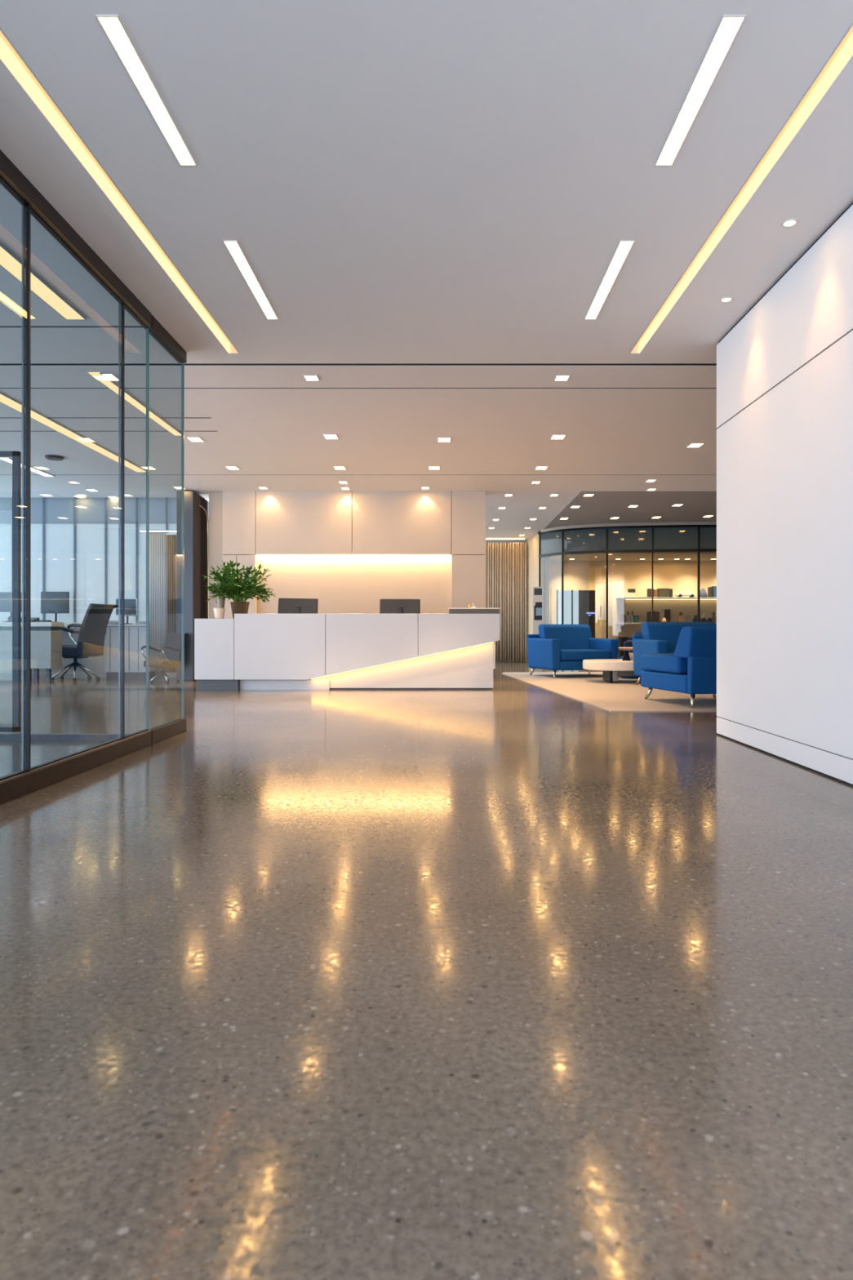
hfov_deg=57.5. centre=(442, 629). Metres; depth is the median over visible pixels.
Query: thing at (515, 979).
floor
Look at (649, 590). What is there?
book
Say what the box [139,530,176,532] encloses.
light
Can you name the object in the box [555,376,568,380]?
diffuser
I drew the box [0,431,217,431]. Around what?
trim
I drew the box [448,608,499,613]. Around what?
countertop
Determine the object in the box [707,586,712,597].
book
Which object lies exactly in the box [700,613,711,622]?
model car
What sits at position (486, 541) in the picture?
wall
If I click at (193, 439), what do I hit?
diffuser
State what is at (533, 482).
recessed light
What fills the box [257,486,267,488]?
recessed light
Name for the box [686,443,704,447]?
recessed light
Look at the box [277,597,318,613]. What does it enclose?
desktop monitor
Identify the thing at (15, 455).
door
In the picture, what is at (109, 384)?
recessed light
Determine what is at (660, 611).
book
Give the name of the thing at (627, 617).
figurine
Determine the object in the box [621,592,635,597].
book stack
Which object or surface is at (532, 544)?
wall
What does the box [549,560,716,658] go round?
wall
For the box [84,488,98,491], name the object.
recessed light
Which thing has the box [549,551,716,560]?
ceiling
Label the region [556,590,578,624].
window
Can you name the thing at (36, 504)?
roller blind
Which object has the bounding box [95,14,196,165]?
recessed light
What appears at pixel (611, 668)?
coffee table
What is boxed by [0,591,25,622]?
monitor
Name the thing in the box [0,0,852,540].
ceiling
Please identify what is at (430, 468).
diffuser
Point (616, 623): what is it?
wall shelf
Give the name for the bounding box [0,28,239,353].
light
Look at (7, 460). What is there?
recessed light
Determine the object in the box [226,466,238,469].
diffuser
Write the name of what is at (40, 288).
recessed light
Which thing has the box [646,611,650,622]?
book
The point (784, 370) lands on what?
wall
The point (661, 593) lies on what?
display box
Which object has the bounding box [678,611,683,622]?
figurine
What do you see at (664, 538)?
wall
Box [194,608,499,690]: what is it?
reception desk
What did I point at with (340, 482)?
recessed light
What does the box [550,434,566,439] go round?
recessed light
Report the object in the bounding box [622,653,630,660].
table card
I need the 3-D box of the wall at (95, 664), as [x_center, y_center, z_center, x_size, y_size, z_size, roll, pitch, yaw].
[-7.004,-0.828,14.060,4.992,3.396,0.120,0,0,0]
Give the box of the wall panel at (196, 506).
[176,491,208,680]
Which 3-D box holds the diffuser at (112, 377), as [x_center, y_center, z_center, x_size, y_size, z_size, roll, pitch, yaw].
[-3.144,-2.374,7.311,0.135,0.007,0.180,0,0,0]
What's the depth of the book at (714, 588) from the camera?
20.69 m
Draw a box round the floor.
[0,662,852,1279]
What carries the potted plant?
on the reception desk at (456, 651)
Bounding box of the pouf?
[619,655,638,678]
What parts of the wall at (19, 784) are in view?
header rail, rail, header rail, rail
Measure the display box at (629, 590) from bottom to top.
0.096 m
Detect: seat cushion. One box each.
[560,648,610,660]
[640,653,688,673]
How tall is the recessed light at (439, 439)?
0.011 m
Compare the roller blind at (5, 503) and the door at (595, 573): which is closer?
the roller blind at (5, 503)
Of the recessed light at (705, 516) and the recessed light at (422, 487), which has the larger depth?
the recessed light at (705, 516)
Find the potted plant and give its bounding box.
[201,560,276,618]
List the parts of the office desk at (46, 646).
modesty panel, under rail, leg, leg, leg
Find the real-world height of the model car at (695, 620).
0.207 m
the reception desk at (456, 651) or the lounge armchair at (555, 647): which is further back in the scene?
the lounge armchair at (555, 647)
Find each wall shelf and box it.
[616,597,716,599]
[616,622,642,624]
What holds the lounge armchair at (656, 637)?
on the rug
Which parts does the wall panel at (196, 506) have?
return panel, edge trim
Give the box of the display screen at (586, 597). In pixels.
[578,590,595,638]
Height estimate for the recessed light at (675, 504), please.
0.011 m
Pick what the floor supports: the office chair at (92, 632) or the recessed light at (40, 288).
the office chair at (92, 632)
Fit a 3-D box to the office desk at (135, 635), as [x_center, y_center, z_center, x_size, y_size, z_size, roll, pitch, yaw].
[-5.540,0.389,13.765,0.794,0.962,0.410,0,0,0]
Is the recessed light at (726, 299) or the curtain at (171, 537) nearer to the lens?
the recessed light at (726, 299)
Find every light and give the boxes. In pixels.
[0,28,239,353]
[0,243,25,286]
[0,392,146,472]
[0,457,12,463]
[30,269,86,319]
[30,466,55,476]
[72,495,86,497]
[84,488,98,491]
[88,372,181,435]
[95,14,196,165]
[95,373,120,381]
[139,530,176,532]
[186,436,204,441]
[222,240,278,319]
[225,466,239,470]
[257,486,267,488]
[302,374,319,381]
[323,434,338,439]
[333,466,346,470]
[337,480,347,484]
[340,487,350,489]
[421,486,429,488]
[428,466,439,470]
[437,437,450,442]
[485,538,524,539]
[531,480,540,484]
[534,466,547,470]
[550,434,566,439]
[554,374,570,381]
[570,505,580,507]
[582,493,594,496]
[584,240,635,319]
[627,505,638,507]
[629,22,852,353]
[645,479,656,482]
[646,488,657,490]
[654,14,746,165]
[671,503,684,506]
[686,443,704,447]
[702,515,714,517]
[720,296,733,302]
[781,217,798,227]
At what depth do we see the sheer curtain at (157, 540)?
13.65 m
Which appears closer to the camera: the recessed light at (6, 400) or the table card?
the recessed light at (6, 400)
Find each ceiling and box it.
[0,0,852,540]
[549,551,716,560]
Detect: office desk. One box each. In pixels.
[0,622,81,683]
[104,624,155,679]
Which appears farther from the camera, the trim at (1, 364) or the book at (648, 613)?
the book at (648, 613)
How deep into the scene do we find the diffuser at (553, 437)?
9.59 m
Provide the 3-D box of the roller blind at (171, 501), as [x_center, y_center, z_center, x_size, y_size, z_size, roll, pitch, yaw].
[-4.785,-2.145,14.037,0.320,0.470,0.015,0,0,0]
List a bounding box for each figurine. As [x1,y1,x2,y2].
[626,611,629,622]
[631,611,634,622]
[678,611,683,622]
[711,611,715,622]
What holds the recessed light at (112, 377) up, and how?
in the ceiling at (400, 181)
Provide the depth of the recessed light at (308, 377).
7.33 m
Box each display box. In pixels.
[619,614,626,622]
[627,588,635,592]
[633,615,639,622]
[657,588,670,597]
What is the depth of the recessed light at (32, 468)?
11.75 m
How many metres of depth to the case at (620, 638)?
20.69 m
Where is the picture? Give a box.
[533,602,542,619]
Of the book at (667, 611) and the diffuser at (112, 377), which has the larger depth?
the book at (667, 611)
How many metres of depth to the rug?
10.42 m
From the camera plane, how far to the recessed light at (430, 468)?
11.43 m
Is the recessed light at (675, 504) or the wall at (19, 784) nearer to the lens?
the wall at (19, 784)
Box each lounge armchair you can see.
[526,624,618,678]
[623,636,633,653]
[631,622,716,684]
[635,630,642,634]
[640,626,716,707]
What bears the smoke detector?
attached to the ceiling at (400, 181)
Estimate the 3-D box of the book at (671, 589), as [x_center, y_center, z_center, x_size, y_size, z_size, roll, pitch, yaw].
[6.089,-0.967,20.782,0.067,0.230,0.185,0,0,0]
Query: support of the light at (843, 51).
attached to the ceiling at (400, 181)
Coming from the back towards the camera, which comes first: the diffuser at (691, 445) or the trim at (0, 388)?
the diffuser at (691, 445)
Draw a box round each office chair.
[40,603,118,681]
[141,633,187,683]
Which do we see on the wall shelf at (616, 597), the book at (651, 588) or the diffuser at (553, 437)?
the book at (651, 588)
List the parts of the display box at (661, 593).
lid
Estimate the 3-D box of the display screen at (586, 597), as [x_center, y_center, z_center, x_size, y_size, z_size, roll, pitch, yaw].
[3.699,-0.066,19.975,0.419,1.872,0.350,0,0,0]
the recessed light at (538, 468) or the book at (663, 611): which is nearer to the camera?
the recessed light at (538, 468)
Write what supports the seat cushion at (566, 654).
on the lounge armchair at (555, 647)
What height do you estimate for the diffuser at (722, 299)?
0.007 m
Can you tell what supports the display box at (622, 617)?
on the wall shelf at (616, 623)
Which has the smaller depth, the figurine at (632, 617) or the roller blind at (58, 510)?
the roller blind at (58, 510)
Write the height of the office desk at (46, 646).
0.990 m
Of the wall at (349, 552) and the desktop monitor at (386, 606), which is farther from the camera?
the wall at (349, 552)
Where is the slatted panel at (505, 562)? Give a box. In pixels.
[485,542,526,661]
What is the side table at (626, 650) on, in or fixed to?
on the rug
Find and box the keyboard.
[35,620,52,622]
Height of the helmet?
0.251 m
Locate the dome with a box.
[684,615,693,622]
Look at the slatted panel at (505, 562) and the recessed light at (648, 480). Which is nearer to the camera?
the recessed light at (648, 480)
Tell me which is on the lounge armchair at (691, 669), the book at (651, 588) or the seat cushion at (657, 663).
the seat cushion at (657, 663)
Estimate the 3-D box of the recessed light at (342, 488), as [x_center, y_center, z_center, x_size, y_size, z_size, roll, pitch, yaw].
[-1.637,-2.373,13.096,0.133,0.011,0.178,0,0,0]
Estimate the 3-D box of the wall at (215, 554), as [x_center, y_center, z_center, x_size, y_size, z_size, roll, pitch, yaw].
[-3.914,-0.763,13.580,0.292,3.266,0.160,0,0,0]
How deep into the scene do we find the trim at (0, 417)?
8.72 m
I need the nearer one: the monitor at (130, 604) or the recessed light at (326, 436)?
the recessed light at (326, 436)
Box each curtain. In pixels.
[149,528,166,660]
[165,533,176,672]
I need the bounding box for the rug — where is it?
[501,671,716,711]
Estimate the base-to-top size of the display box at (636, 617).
0.200 m
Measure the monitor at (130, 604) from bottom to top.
0.459 m
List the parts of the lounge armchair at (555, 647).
armrest, backrest, seat, armrest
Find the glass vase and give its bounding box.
[216,597,225,618]
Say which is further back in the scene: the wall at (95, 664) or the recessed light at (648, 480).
the wall at (95, 664)
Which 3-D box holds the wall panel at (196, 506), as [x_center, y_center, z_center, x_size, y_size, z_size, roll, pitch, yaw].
[-4.302,-0.739,13.450,0.429,3.218,0.500,0,0,0]
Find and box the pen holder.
[468,602,476,608]
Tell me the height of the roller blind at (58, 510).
0.470 m
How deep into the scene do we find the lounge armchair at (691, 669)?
8.54 m
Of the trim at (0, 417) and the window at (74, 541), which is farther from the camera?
the window at (74, 541)
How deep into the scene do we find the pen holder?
11.29 m
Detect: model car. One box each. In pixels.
[675,591,696,597]
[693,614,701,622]
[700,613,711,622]
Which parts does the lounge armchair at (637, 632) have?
backrest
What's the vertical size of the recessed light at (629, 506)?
0.011 m
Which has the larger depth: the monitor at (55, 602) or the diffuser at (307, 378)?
the monitor at (55, 602)
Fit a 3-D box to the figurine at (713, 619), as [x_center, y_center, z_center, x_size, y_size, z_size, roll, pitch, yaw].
[7.233,-0.326,20.750,0.104,0.296,0.102,0,0,0]
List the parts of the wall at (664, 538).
transom pane, transom pane, head frame, transom pane, transom pane, transom pane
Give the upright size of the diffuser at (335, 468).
0.007 m
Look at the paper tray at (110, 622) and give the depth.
13.60 m
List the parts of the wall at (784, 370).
baseboard panel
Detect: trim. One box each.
[0,325,142,327]
[0,363,716,365]
[0,387,716,388]
[0,417,210,417]
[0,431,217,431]
[541,521,716,532]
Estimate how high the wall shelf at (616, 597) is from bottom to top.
0.047 m
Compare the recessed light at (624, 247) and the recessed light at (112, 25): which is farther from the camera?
the recessed light at (624, 247)
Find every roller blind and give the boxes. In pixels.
[0,497,11,523]
[20,497,42,523]
[45,497,73,523]
[76,497,104,523]
[107,497,135,523]
[138,497,165,523]
[168,497,176,523]
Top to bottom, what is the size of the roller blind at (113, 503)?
0.470 m
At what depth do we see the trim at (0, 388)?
7.67 m
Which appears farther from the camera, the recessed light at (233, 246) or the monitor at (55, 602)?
the monitor at (55, 602)
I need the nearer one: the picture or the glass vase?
the glass vase
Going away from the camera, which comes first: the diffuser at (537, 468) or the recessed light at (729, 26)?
the recessed light at (729, 26)
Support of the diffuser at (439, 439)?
attached to the recessed light at (439, 439)
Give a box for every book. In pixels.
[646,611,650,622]
[647,588,651,597]
[651,588,654,597]
[653,611,656,622]
[654,589,657,597]
[656,611,659,622]
[657,609,662,622]
[662,609,664,620]
[664,608,670,622]
[669,588,672,597]
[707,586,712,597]
[711,586,716,597]
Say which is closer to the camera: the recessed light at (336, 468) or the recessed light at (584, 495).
the recessed light at (336, 468)
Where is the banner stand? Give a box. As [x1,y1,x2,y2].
[533,586,542,634]
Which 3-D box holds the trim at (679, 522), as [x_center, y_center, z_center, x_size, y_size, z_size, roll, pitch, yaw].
[5.419,-2.361,17.606,6.413,0.070,0.840,0,0,12]
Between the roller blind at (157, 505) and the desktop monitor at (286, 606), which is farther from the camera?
the roller blind at (157, 505)
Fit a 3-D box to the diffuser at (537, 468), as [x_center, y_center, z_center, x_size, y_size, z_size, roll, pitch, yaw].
[1.453,-2.374,11.431,0.146,0.007,0.200,0,0,0]
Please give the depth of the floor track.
6.10 m
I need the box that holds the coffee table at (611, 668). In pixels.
[582,658,638,682]
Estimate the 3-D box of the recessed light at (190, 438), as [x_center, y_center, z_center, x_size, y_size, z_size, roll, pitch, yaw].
[-3.087,-2.373,9.712,0.164,0.011,0.218,0,0,0]
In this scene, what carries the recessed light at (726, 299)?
in the ceiling at (400, 181)
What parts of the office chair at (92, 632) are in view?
leg, leg, armrest, leg, seat, leg, armrest, leg, backrest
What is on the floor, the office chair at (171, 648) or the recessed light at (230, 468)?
the office chair at (171, 648)
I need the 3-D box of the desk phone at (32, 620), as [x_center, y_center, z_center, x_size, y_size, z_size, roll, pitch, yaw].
[-6.666,-0.181,12.560,0.200,0.122,0.220,0,0,0]
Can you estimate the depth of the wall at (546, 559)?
19.30 m
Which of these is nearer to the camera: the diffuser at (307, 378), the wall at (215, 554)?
the diffuser at (307, 378)
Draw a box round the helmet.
[700,588,707,597]
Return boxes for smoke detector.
[44,454,63,460]
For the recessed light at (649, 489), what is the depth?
13.16 m
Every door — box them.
[0,451,20,732]
[588,566,602,638]
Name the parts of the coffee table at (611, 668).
leg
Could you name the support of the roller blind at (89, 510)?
attached to the window at (74, 541)
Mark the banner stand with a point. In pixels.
(537, 591)
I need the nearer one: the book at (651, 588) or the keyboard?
the keyboard
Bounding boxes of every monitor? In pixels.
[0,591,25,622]
[40,591,69,622]
[115,598,137,624]
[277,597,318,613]
[379,599,420,624]
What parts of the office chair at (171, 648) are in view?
armrest, leg, seat, leg, armrest, backrest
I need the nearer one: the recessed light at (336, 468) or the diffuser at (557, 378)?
the diffuser at (557, 378)
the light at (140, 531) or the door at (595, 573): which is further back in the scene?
the door at (595, 573)
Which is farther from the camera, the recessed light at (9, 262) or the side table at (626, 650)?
the side table at (626, 650)
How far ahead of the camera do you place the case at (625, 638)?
20.69 m
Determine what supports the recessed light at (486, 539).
in the ceiling at (400, 181)
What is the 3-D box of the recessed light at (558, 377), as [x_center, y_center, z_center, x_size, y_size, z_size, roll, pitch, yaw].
[1.126,-2.373,7.335,0.130,0.011,0.153,0,0,0]
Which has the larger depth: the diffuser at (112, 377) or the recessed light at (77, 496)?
the recessed light at (77, 496)
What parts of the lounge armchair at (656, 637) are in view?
leg, armrest, backrest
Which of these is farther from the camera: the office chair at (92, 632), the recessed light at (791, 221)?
the office chair at (92, 632)
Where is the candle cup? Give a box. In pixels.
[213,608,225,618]
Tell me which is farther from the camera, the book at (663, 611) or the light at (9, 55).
the book at (663, 611)
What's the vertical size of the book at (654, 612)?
0.312 m
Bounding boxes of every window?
[0,497,176,627]
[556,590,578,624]
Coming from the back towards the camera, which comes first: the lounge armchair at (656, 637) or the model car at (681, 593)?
the model car at (681, 593)
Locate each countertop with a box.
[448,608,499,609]
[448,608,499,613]
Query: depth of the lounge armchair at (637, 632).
16.11 m
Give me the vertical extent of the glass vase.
0.315 m
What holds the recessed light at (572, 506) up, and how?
in the ceiling at (400, 181)
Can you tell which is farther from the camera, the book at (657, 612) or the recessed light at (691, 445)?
the book at (657, 612)
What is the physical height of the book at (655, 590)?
0.208 m
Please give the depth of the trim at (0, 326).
6.10 m
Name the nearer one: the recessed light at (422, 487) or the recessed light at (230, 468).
the recessed light at (230, 468)
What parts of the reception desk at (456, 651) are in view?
panel, panel, panel, panel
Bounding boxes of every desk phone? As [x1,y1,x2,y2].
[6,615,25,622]
[20,615,39,622]
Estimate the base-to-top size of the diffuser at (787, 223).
0.007 m
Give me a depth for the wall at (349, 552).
13.36 m
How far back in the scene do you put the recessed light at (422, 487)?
13.02 m
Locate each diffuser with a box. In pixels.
[103,374,118,380]
[187,437,203,441]
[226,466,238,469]
[304,376,318,380]
[334,466,345,469]
[429,466,439,469]
[438,438,449,441]
[536,466,546,469]
[551,435,564,439]
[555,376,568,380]
[688,444,702,447]
[721,297,731,301]
[783,220,795,226]
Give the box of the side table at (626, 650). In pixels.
[618,647,632,653]
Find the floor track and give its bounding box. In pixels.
[0,733,128,740]
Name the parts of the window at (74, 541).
frosted pane, frame, frosted pane, frame, frosted pane, frame, frosted pane, frame, frosted pane, frame, frosted pane, frame, frosted pane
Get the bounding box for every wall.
[0,149,186,804]
[0,627,176,677]
[208,492,222,618]
[222,491,485,649]
[485,540,525,662]
[525,533,543,662]
[537,524,716,638]
[543,556,549,624]
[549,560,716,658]
[716,202,852,785]

